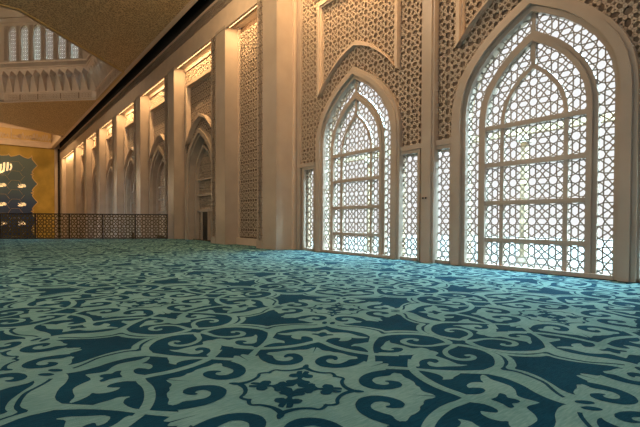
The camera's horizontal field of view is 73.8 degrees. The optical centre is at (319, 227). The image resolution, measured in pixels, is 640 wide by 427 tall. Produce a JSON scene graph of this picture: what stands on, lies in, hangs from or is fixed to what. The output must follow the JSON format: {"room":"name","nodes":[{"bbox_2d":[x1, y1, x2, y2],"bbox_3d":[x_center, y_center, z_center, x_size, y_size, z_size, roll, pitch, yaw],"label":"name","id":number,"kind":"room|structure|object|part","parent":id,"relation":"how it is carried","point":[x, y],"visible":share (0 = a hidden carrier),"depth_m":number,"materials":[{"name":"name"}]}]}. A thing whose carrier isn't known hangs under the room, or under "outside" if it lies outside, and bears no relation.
{"room":"mosque","nodes":[
{"label":"mosque","id":0,"kind":"room"},
{"bbox_2d":[0,122,62,140],"bbox_3d":[-56.717,-17.601,63.068,32.100,4.900,25.691,-1,1,-38],"label":"ceiling","id":1,"kind":"structure","parent":0,"point":[53,136],"depth_m":78.22,"materials":[{"name":"beige paint"}]},
{"bbox_2d":[0,7,87,67],"bbox_3d":[-32.011,-22.760,46.792,11.332,8.600,4.900,0,1,7],"label":"wall","id":2,"kind":"structure","parent":0,"point":[9,18],"depth_m":49.03,"materials":[{"name":"paint"}]},
{"bbox_2d":[0,74,3,102],"bbox_3d":[-41.873,-16.978,46.570,11.764,4.360,1.250,-1,1,-38],"label":"trim","id":3,"kind":"structure","parent":2,"relation":"attached to","point":[1,84],"depth_m":50.49,"materials":[{"name":"beige paint"}]},
{"bbox_2d":[9,26,15,60],"bbox_3d":[-35.625,-21.357,49.470,0.987,4.122,0.060,0,1,7],"label":"window","id":4,"kind":"structure","parent":2,"relation":"in","point":[13,33],"depth_m":49.46,"materials":[{"name":"white glass"}]},
{"bbox_2d":[21,26,27,60],"bbox_3d":[-34.076,-21.347,49.283,0.987,4.122,0.061,0,1,7],"label":"window","id":5,"kind":"structure","parent":2,"relation":"in","point":[24,43],"depth_m":49.26,"materials":[{"name":"white glass"}]},
{"bbox_2d":[34,25,40,59],"bbox_3d":[-32.527,-21.337,49.095,0.987,4.122,0.060,0,1,7],"label":"window","id":6,"kind":"structure","parent":2,"relation":"in","point":[37,56],"depth_m":49.09,"materials":[{"name":"white glass"}]},
{"bbox_2d":[0,59,95,102],"bbox_3d":[-31.733,-16.983,49.400,11.764,4.360,1.250,0,1,7],"label":"trim","id":7,"kind":"structure","parent":2,"relation":"attached to","point":[56,82],"depth_m":49.64,"materials":[{"name":"beige paint"}]},
{"bbox_2d":[46,28,52,59],"bbox_3d":[-30.979,-21.326,48.908,0.987,4.122,0.060,0,1,7],"label":"window","id":8,"kind":"structure","parent":2,"relation":"in","point":[50,51],"depth_m":48.90,"materials":[{"name":"white glass"}]},
{"bbox_2d":[59,36,65,58],"bbox_3d":[-29.430,-21.317,48.720,0.987,4.122,0.060,0,1,7],"label":"window","id":9,"kind":"structure","parent":2,"relation":"in","point":[63,43],"depth_m":48.73,"materials":[{"name":"white glass"}]},
{"bbox_2d":[71,43,77,58],"bbox_3d":[-27.881,-21.306,48.533,0.987,4.122,0.060,0,1,7],"label":"window","id":10,"kind":"structure","parent":2,"relation":"in","point":[73,47],"depth_m":48.55,"materials":[{"name":"white glass"}]},
{"bbox_2d":[86,54,120,99],"bbox_3d":[-22.562,-16.853,44.233,1.250,4.360,11.764,-1,1,-38],"label":"trim","id":11,"kind":"structure","parent":2,"relation":"attached to","point":[102,74],"depth_m":45.88,"materials":[{"name":"beige paint"}]},
{"bbox_2d":[66,153,73,237],"bbox_3d":[-45.331,-3.213,78.200,0.780,20.300,16.900,-1,1,-38],"label":"wall","id":12,"kind":"structure","parent":0,"point":[69,160],"depth_m":78.23,"materials":[{"name":"paint"}]},
{"bbox_2d":[60,136,73,158],"bbox_3d":[-45.558,-14.324,77.790,1.480,2.250,16.900,-1,1,-38],"label":"beam","id":13,"kind":"structure","parent":12,"relation":"on","point":[67,147],"depth_m":76.69,"materials":[{"name":"beige stone"}]},
{"bbox_2d":[0,0,189,135],"bbox_3d":[-32.911,-14.689,32.287,32.850,0.240,104.500,-1,1,-38],"label":"ceiling","id":14,"kind":"structure","parent":0,"point":[118,32],"depth_m":31.21,"materials":[{"name":"beige paint"}]},
{"bbox_2d":[0,125,62,148],"bbox_3d":[-59.895,-16.886,67.131,31.800,3.500,15.100,-1,1,-38],"label":"trim","id":15,"kind":"structure","parent":14,"relation":"attached to","point":[6,141],"depth_m":79.42,"materials":[{"name":"beige paint"}]},
{"bbox_2d":[0,127,51,142],"bbox_3d":[-57.631,-17.446,78.337,14.198,1.950,0.200,-1,1,-38],"label":"frieze","id":16,"kind":"object","parent":15,"relation":"attached to","point":[21,134],"visible":0.99,"depth_m":80.03,"materials":[{"name":"brown paint"}]},
{"bbox_2d":[0,4,124,103],"bbox_3d":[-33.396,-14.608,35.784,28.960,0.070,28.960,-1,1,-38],"label":"trim","id":17,"kind":"structure","parent":14,"relation":"attached to","point":[1,5],"depth_m":34.19,"materials":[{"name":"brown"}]},
{"bbox_2d":[53,0,197,148],"bbox_3d":[-20.126,-14.645,42.376,0.300,0.110,104.000,-1,1,-38],"label":"trim","id":18,"kind":"structure","parent":14,"relation":"attached to","point":[191,3],"depth_m":34.60,"materials":[{"name":"beige stone"}]},
{"bbox_2d":[59,0,214,148],"bbox_3d":[-19.599,-15.554,42.770,1.050,1.760,104.000,-1,1,-38],"label":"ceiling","id":19,"kind":"structure","parent":0,"point":[199,6],"depth_m":37.49,"materials":[{"name":"black"}]},
{"bbox_2d":[236,17,256,245],"bbox_3d":[-3.705,-5.605,25.116,0.720,13.300,3.880,-1,1,-38],"label":"wall","id":20,"kind":"structure","parent":0,"point":[247,240],"depth_m":25.87,"materials":[{"name":"beige stone"}]},
{"bbox_2d":[239,23,256,237],"bbox_3d":[-3.861,-5.654,24.974,0.080,12.437,3.790,-1,1,-38],"label":"lattice","id":21,"kind":"object","parent":20,"relation":"attached to","point":[254,26],"visible":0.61,"depth_m":25.46,"materials":[{"name":"beige stone"}]},
{"bbox_2d":[303,0,639,263],"bbox_3d":[3.913,-6.460,15.801,0.350,15.400,15.650,-1,1,-38],"label":"lattice screen","id":22,"kind":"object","parent":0,"point":[628,10],"depth_m":16.43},
{"bbox_2d":[302,166,314,250],"bbox_3d":[-0.479,-0.971,21.146,0.250,4.200,1.040,-1,1,-38],"label":"window","id":23,"kind":"structure","parent":22,"relation":"in","point":[304,169],"depth_m":21.32,"materials":[{"name":"stone"}]},
{"bbox_2d":[315,66,403,258],"bbox_3d":[1.536,-2.896,18.479,0.460,8.120,5.280,-1,1,-38],"label":"window","id":24,"kind":"structure","parent":22,"relation":"in","point":[352,80],"depth_m":18.30,"materials":[{"name":"stone"}]},
{"bbox_3d":[1.593,-2.427,18.534,0.270,6.980,3.440,-1,1,-38],"label":"frame","id":25,"kind":"part","parent":24,"relation":"part of","materials":[{"name":"stone"}]},
{"bbox_2d":[317,0,401,97],"bbox_3d":[1.513,-8.375,18.346,0.260,4.420,5.000,-1,1,-38],"label":"frame","id":26,"kind":"object","parent":22,"relation":"attached to","point":[321,86],"visible":1,"depth_m":19.23,"materials":[{"name":"beige paint"}]},
{"bbox_2d":[302,0,421,163],"bbox_3d":[1.484,-7.368,18.553,0.065,8.738,7.926,-1,1,-38],"label":"lattice","id":27,"kind":"object","parent":22,"relation":"attached to","point":[307,155],"visible":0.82,"depth_m":18.29,"materials":[{"name":"beige stone"}]},
{"bbox_2d":[400,148,420,261],"bbox_3d":[3.389,-0.868,16.212,0.250,4.200,1.200,-1,1,-38],"label":"window","id":28,"kind":"structure","parent":22,"relation":"in","point":[417,152],"depth_m":16.06,"materials":[{"name":"glass"}]},
{"bbox_2d":[435,143,450,263],"bbox_3d":[4.296,-0.844,15.056,0.250,4.200,1.060,-1,1,-38],"label":"window","id":29,"kind":"structure","parent":22,"relation":"in","point":[445,147],"depth_m":14.95,"materials":[{"name":"glass"}]},
{"bbox_2d":[297,0,639,249],"bbox_3d":[3.682,-5.409,15.680,0.220,13.300,15.590,-1,1,-38],"label":"trim","id":30,"kind":"structure","parent":22,"relation":"attached to","point":[300,165],"depth_m":21.62,"materials":[{"name":"stone"}]},
{"bbox_2d":[455,0,494,47],"bbox_3d":[6.195,-8.250,12.374,0.260,4.420,5.000,-1,1,-38],"label":"frame","id":31,"kind":"object","parent":22,"relation":"attached to","point":[460,35],"visible":1,"depth_m":14.19,"materials":[{"name":"beige stone"}]},
{"bbox_2d":[438,0,639,138],"bbox_3d":[6.335,-7.239,12.366,0.065,8.738,7.021,-1,1,-38],"label":"lattice","id":32,"kind":"object","parent":22,"relation":"attached to","point":[625,5],"visible":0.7,"depth_m":14.21,"materials":[{"name":"beige stone"}]},
{"bbox_2d":[450,0,639,281],"bbox_3d":[6.219,-2.772,12.507,0.460,8.120,5.280,-1,1,-38],"label":"window","id":33,"kind":"structure","parent":22,"relation":"in","point":[620,48],"depth_m":12.08,"materials":[{"name":"stone"}]},
{"bbox_3d":[6.276,-2.302,12.561,0.270,6.980,3.440,-1,1,-38],"label":"frame","id":34,"kind":"part","parent":33,"relation":"part of","materials":[{"name":"wood"}]},
{"bbox_2d":[633,114,639,282],"bbox_3d":[8.133,-0.742,10.162,0.250,4.200,0.980,-1,1,-38],"label":"window","id":35,"kind":"structure","parent":22,"relation":"in","point":[638,229],"depth_m":10.41,"materials":[{"name":"stone"}]},
{"bbox_3d":[-64.300,-6.577,74.250,34.500,27.000,0.400,-1,1,-38],"label":"wall","id":36,"kind":"structure","parent":0,"visible":0},
{"bbox_2d":[0,144,54,237],"bbox_3d":[-64.624,-3.450,73.566,32.100,23.834,0.380,-1,1,-38],"label":"wall panel","id":37,"kind":"object","parent":36,"relation":"attached to","point":[26,173],"visible":0.66,"depth_m":80.54,"materials":[{"name":"gold metal"}]},
{"bbox_2d":[54,149,57,237],"bbox_3d":[-51.720,-4.335,83.557,0.550,22.300,0.550,-1,1,-38],"label":"trim","id":38,"kind":"structure","parent":36,"relation":"attached to","point":[55,150],"depth_m":83.29,"materials":[{"name":"stone"}]},
{"bbox_2d":[58,149,59,236],"bbox_3d":[-51.455,-4.340,83.923,0.420,22.300,0.300,-1,1,-38],"label":"trim","id":39,"kind":"structure","parent":36,"relation":"attached to","point":[58,149],"depth_m":83.76,"materials":[{"name":"black"}]},
{"bbox_3d":[-16.278,1.490,14.300,36.000,0.579,54.540,-1,1,-38],"label":"floor","id":40,"kind":"structure","parent":0,"visible":0},
{"bbox_2d":[0,239,639,426],"bbox_3d":[-16.776,1.193,13.878,34.700,0.024,54.500,-1,1,-38],"label":"carpet","id":41,"kind":"object","parent":40,"relation":"on","point":[94,332],"visible":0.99,"depth_m":5.29,"materials":[{"name":"teal carpet"}]},
{"bbox_2d":[0,213,167,238],"bbox_3d":[-26.660,-0.143,31.590,29.500,1.950,0.106,0,1,-9],"label":"balustrade","id":42,"kind":"object","parent":41,"relation":"on","point":[103,229],"visible":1,"depth_m":32.83,"materials":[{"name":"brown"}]},
{"bbox_3d":[-23.971,-0.113,31.998,0.060,1.900,0.060,0,1,-9],"label":"post","id":43,"kind":"part","parent":42,"relation":"part of","materials":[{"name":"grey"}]},
{"bbox_3d":[-22.754,-0.146,32.182,2.377,1.832,0.024,0,1,-9],"label":"lattice panel","id":44,"kind":"part","parent":42,"relation":"part of","materials":[{"name":"brown metal"}]},
{"bbox_3d":[-20.381,-0.142,32.542,2.377,1.832,0.024,0,1,-9],"label":"lattice panel","id":45,"kind":"part","parent":42,"relation":"part of","materials":[{"name":"brown metal"}]},
{"bbox_3d":[-26.664,0.777,31.606,29.500,0.070,0.060,0,1,-9],"label":"rail","id":46,"kind":"part","parent":42,"relation":"part of","materials":[{"name":"grey"}]},
{"bbox_3d":[-26.655,-1.083,31.573,29.500,0.070,0.100,0,1,-9],"label":"handrail","id":47,"kind":"part","parent":42,"relation":"part of","materials":[{"name":"grey"}]},
{"bbox_3d":[-18.009,-0.138,32.903,2.377,1.832,0.024,0,1,-9],"label":"lattice panel","id":48,"kind":"part","parent":42,"relation":"part of","materials":[{"name":"brown wood"}]},
{"bbox_3d":[-16.852,-0.101,33.079,0.060,1.900,0.060,0,1,-9],"label":"post","id":49,"kind":"part","parent":42,"relation":"part of","materials":[{"name":"grey"}]},
{"bbox_3d":[-15.636,-0.134,33.263,2.377,1.832,0.024,0,1,-9],"label":"lattice panel","id":50,"kind":"part","parent":42,"relation":"part of","materials":[{"name":"brown wood"}]},
{"bbox_3d":[-13.263,-0.130,33.623,2.377,1.832,0.024,0,1,-9],"label":"lattice panel","id":51,"kind":"part","parent":42,"relation":"part of","materials":[{"name":"brown metal"}]},
{"bbox_2d":[124,108,133,233],"bbox_3d":[-19.746,-6.028,45.300,0.800,13.300,6.900,-1,1,-38],"label":"screen","id":52,"kind":"object","parent":41,"relation":"on","point":[129,124],"visible":0.27,"depth_m":46.66,"materials":[{"name":"stone"}]},
{"bbox_3d":[-19.883,-8.936,45.132,0.380,4.520,5.240,-1,1,-38],"label":"head frame","id":53,"kind":"part","parent":52,"relation":"part of","materials":[{"name":"beige stone"}]},
{"bbox_3d":[-19.797,-3.438,45.314,0.700,8.120,5.200,-1,1,-38],"label":"arch frame","id":54,"kind":"part","parent":52,"relation":"part of","materials":[{"name":"stone"}]},
{"bbox_3d":[-19.634,-2.904,45.453,0.320,6.950,3.360,-1,1,-38],"label":"frame","id":55,"kind":"part","parent":52,"relation":"part of","materials":[{"name":"stone"}]},
{"bbox_2d":[149,85,164,235],"bbox_3d":[-14.086,-5.877,38.081,0.800,13.300,6.900,-1,1,-38],"label":"screen","id":56,"kind":"object","parent":41,"relation":"on","point":[156,105],"visible":0.41,"depth_m":39.34,"materials":[{"name":"paint"}]},
{"bbox_3d":[-14.223,-8.785,37.913,0.380,4.520,5.240,-1,1,-38],"label":"head frame","id":57,"kind":"part","parent":56,"relation":"part of","materials":[{"name":"beige paint"}]},
{"bbox_3d":[-14.136,-3.287,38.095,0.700,8.120,5.200,-1,1,-38],"label":"arch frame","id":58,"kind":"part","parent":56,"relation":"part of","materials":[{"name":"stone"}]},
{"bbox_3d":[-13.973,-2.754,38.234,0.320,6.950,3.360,-1,1,-38],"label":"frame","id":59,"kind":"part","parent":56,"relation":"part of","materials":[{"name":"stone"}]},
{"bbox_2d":[164,67,185,238],"bbox_3d":[-11.402,-5.799,34.302,1.520,13.300,2.360,-1,1,-38],"label":"pillar","id":60,"kind":"structure","parent":41,"relation":"on","point":[174,79],"depth_m":33.39,"materials":[{"name":"paint"}]},
{"bbox_2d":[164,5,211,76],"bbox_3d":[-9.264,-13.357,31.500,1.480,2.250,9.160,-1,1,-38],"label":"beam","id":61,"kind":"structure","parent":60,"relation":"on","point":[197,35],"depth_m":30.41,"materials":[{"name":"beige stone"}]},
{"bbox_2d":[184,49,210,240],"bbox_3d":[-8.441,-5.727,30.881,0.800,13.300,6.920,-1,1,-38],"label":"arched wall niche","id":62,"kind":"object","parent":41,"relation":"on","point":[197,80],"visible":0.56,"depth_m":31.78,"materials":[{"name":"paint"}]},
{"bbox_3d":[-8.578,-8.635,30.713,0.380,4.520,5.240,-1,1,-38],"label":"head frame","id":63,"kind":"part","parent":62,"relation":"part of","materials":[{"name":"beige paint"}]},
{"bbox_3d":[-8.491,-3.137,30.895,0.700,8.120,5.200,-1,1,-38],"label":"arch frame","id":64,"kind":"part","parent":62,"relation":"part of","materials":[{"name":"stone"}]},
{"bbox_3d":[-8.329,-2.603,31.034,0.320,6.950,3.360,-1,1,-38],"label":"frame","id":65,"kind":"part","parent":62,"relation":"part of","materials":[{"name":"stone"}]},
{"bbox_3d":[-8.324,-0.129,31.090,0.040,2.100,1.100,-1,1,-38],"label":"doorway","id":66,"kind":"part","parent":62,"relation":"part of","materials":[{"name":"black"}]},
{"bbox_3d":[-8.284,-0.189,31.120,0.340,2.220,1.320,-1,1,-38],"label":"door frame","id":67,"kind":"part","parent":62,"relation":"part of","materials":[{"name":"stone"}]},
{"bbox_2d":[211,25,237,244],"bbox_3d":[-5.807,-5.650,27.165,1.520,13.300,2.180,-1,1,-38],"label":"pillar","id":68,"kind":"structure","parent":41,"relation":"on","point":[224,47],"depth_m":26.37,"materials":[{"name":"paint"}]},
{"bbox_2d":[211,0,256,38],"bbox_3d":[-4.606,-13.233,25.559,1.480,2.250,5.940,-1,1,-38],"label":"beam","id":69,"kind":"structure","parent":68,"relation":"on","point":[224,12],"depth_m":25.46,"materials":[{"name":"beige paint"}]},
{"bbox_2d":[229,6,256,27],"bbox_3d":[-4.394,-12.178,24.451,0.110,0.120,3.700,-1,1,-38],"label":"light strip","id":70,"kind":"object","parent":69,"relation":"attached to","point":[256,6],"visible":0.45,"depth_m":24.56,"materials":[{"name":"beige"}]},
{"bbox_2d":[256,0,296,249],"bbox_3d":[-2.176,-5.554,22.535,1.520,13.300,2.070,-1,1,-38],"label":"pillar","id":71,"kind":"structure","parent":41,"relation":"on","point":[276,19],"depth_m":21.85,"materials":[{"name":"paint"}]},
{"bbox_3d":[-1.189,-5.491,22.071,0.540,13.200,0.120,-1,1,-38],"label":"edge trim","id":72,"kind":"part","parent":71,"relation":"part of","materials":[{"name":"beige paint"}]},
{"bbox_2d":[420,0,439,262],"bbox_3d":[3.938,-5.400,15.239,0.360,13.300,0.560,-1,1,-38],"label":"pillar","id":73,"kind":"structure","parent":41,"relation":"on","point":[430,9],"depth_m":15.10,"materials":[{"name":"paint"}]},
{"bbox_3d":[-43.372,7.572,48.125,35.000,0.200,69.000,-1,1,-38],"label":"floor","id":74,"kind":"structure","parent":0,"visible":0},
{"bbox_2d":[60,158,65,237],"bbox_3d":[-50.162,-3.322,83.242,0.800,20.300,3.000,-1,1,-38],"label":"pillar","id":75,"kind":"structure","parent":74,"relation":"on","point":[62,161],"depth_m":82.04,"materials":[{"name":"paint"}]},
{"bbox_2d":[73,146,83,237],"bbox_3d":[-39.655,-3.052,70.377,1.520,20.300,2.420,-1,1,-38],"label":"pillar","id":76,"kind":"structure","parent":74,"relation":"on","point":[77,152],"depth_m":69.30,"materials":[{"name":"paint"}]},
{"bbox_2d":[73,127,83,148],"bbox_3d":[-37.507,-14.109,67.521,1.480,2.250,9.200,-1,1,-38],"label":"beam","id":77,"kind":"structure","parent":76,"relation":"on","point":[78,137],"depth_m":66.78,"materials":[{"name":"beige paint"}]},
{"bbox_2d":[81,146,83,228],"bbox_3d":[-36.666,-6.478,66.879,0.800,13.300,6.900,-1,1,-38],"label":"screen","id":78,"kind":"object","parent":76,"relation":"attached to","point":[82,171],"visible":0.07,"depth_m":68.50,"materials":[{"name":"stone"}]},
{"bbox_3d":[-36.803,-9.386,66.711,0.380,4.520,5.240,-1,1,-38],"label":"head frame","id":79,"kind":"part","parent":78,"relation":"part of","materials":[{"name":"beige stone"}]},
{"bbox_3d":[-36.716,-3.888,66.893,0.700,8.120,5.200,-1,1,-38],"label":"arch frame","id":80,"kind":"part","parent":78,"relation":"part of","materials":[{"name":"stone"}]},
{"bbox_2d":[83,138,95,237],"bbox_3d":[-33.995,-2.901,63.157,1.520,20.300,2.370,-1,1,-38],"label":"pillar","id":81,"kind":"structure","parent":74,"relation":"on","point":[87,143],"depth_m":62.11,"materials":[{"name":"stone"}]},
{"bbox_2d":[83,115,95,140],"bbox_3d":[-31.862,-13.959,60.322,1.480,2.250,9.100,-1,1,-38],"label":"beam","id":82,"kind":"structure","parent":81,"relation":"on","point":[90,126],"depth_m":59.66,"materials":[{"name":"beige paint"}]},
{"bbox_2d":[96,128,111,237],"bbox_3d":[-28.365,-2.751,55.977,1.520,20.300,2.420,-1,1,-38],"label":"pillar","id":83,"kind":"structure","parent":74,"relation":"on","point":[101,135],"depth_m":54.93,"materials":[{"name":"stone"}]},
{"bbox_2d":[92,136,95,229],"bbox_3d":[-31.036,-6.328,59.699,0.800,13.300,6.900,-1,1,-38],"label":"screen","id":84,"kind":"object","parent":83,"relation":"attached to","point":[94,138],"visible":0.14,"depth_m":61.31,"materials":[{"name":"stone"}]},
{"bbox_3d":[-31.173,-9.236,59.531,0.380,4.520,5.240,-1,1,-38],"label":"head frame","id":85,"kind":"part","parent":84,"relation":"part of","materials":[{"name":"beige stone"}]},
{"bbox_3d":[-31.087,-3.738,59.713,0.700,8.120,5.200,-1,1,-38],"label":"arch frame","id":86,"kind":"part","parent":84,"relation":"part of","materials":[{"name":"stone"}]},
{"bbox_2d":[96,99,111,130],"bbox_3d":[-26.217,-13.809,53.122,1.480,2.250,9.200,-1,1,-38],"label":"beam","id":87,"kind":"structure","parent":83,"relation":"on","point":[104,115],"depth_m":52.22,"materials":[{"name":"beige stone"}]},
{"bbox_2d":[106,124,111,230],"bbox_3d":[-25.376,-6.178,52.480,0.800,13.300,6.900,-1,1,-38],"label":"screen","id":88,"kind":"object","parent":83,"relation":"attached to","point":[109,128],"visible":0.19,"depth_m":54.05,"materials":[{"name":"stone"}]},
{"bbox_3d":[-25.513,-9.086,52.312,0.380,4.520,5.240,-1,1,-38],"label":"head frame","id":89,"kind":"part","parent":88,"relation":"part of","materials":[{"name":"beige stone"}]},
{"bbox_3d":[-25.426,-3.588,52.494,0.700,8.120,5.200,-1,1,-38],"label":"arch frame","id":90,"kind":"part","parent":88,"relation":"part of","materials":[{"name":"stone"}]},
{"bbox_3d":[-25.264,-3.054,52.633,0.320,6.950,3.360,-1,1,-38],"label":"frame","id":91,"kind":"part","parent":88,"relation":"part of","materials":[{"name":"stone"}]},
{"bbox_2d":[112,113,131,237],"bbox_3d":[-22.705,-2.600,48.758,1.520,20.300,2.370,-1,1,-38],"label":"pillar","id":92,"kind":"structure","parent":74,"relation":"on","point":[118,121],"depth_m":47.74,"materials":[{"name":"stone"}]},
{"bbox_2d":[112,79,133,117],"bbox_3d":[-20.572,-13.658,45.923,1.480,2.250,9.100,-1,1,-38],"label":"beam","id":93,"kind":"structure","parent":92,"relation":"on","point":[123,99],"depth_m":45.21,"materials":[{"name":"beige paint"}]},
{"bbox_2d":[133,94,156,237],"bbox_3d":[-17.075,-2.450,41.578,1.520,20.300,2.420,-1,1,-38],"label":"pillar","id":94,"kind":"structure","parent":74,"relation":"on","point":[141,103],"depth_m":40.54,"materials":[{"name":"stone"}]},
{"bbox_2d":[133,50,164,100],"bbox_3d":[-14.927,-13.508,38.723,1.480,2.250,9.200,-1,1,-38],"label":"beam","id":95,"kind":"structure","parent":94,"relation":"on","point":[152,74],"depth_m":37.77,"materials":[{"name":"beige stone"}]},
{"label":"outside","id":96,"kind":"structure","parent":0,"visible":0},
{"bbox_2d":[311,234,612,273],"bbox_3d":[25.867,1.848,26.675,46.400,0.200,70.000,-1,1,-38],"label":"ground","id":97,"kind":"structure","parent":96,"point":[552,262],"depth_m":29.58,"materials":[{"name":"white"}]},
{"bbox_2d":[364,159,374,250],"bbox_3d":[3.453,-1.602,29.617,0.520,6.400,0.520,-1,1,-38],"label":"column","id":98,"kind":"structure","parent":97,"relation":"on","point":[365,246],"depth_m":29.47,"materials":[{"name":"beige"}]},
{"bbox_2d":[516,133,532,263],"bbox_3d":[10.116,-1.425,21.119,0.520,6.400,0.520,-1,1,-38],"label":"column","id":99,"kind":"structure","parent":97,"relation":"on","point":[522,182],"depth_m":21.01,"materials":[{"name":"beige"}]},
{"bbox_3d":[13.447,-1.336,16.870,0.520,6.400,0.520,-1,1,-38],"label":"column","id":100,"kind":"structure","parent":97,"relation":"on","visible":0},
{"bbox_2d":[338,112,614,163],"bbox_3d":[6.675,-4.866,25.467,0.400,0.300,26.000,-1,1,-38],"label":"beam","id":101,"kind":"structure","parent":100,"relation":"on","point":[608,115],"depth_m":20.39,"materials":[{"name":"beige"}]}
]}

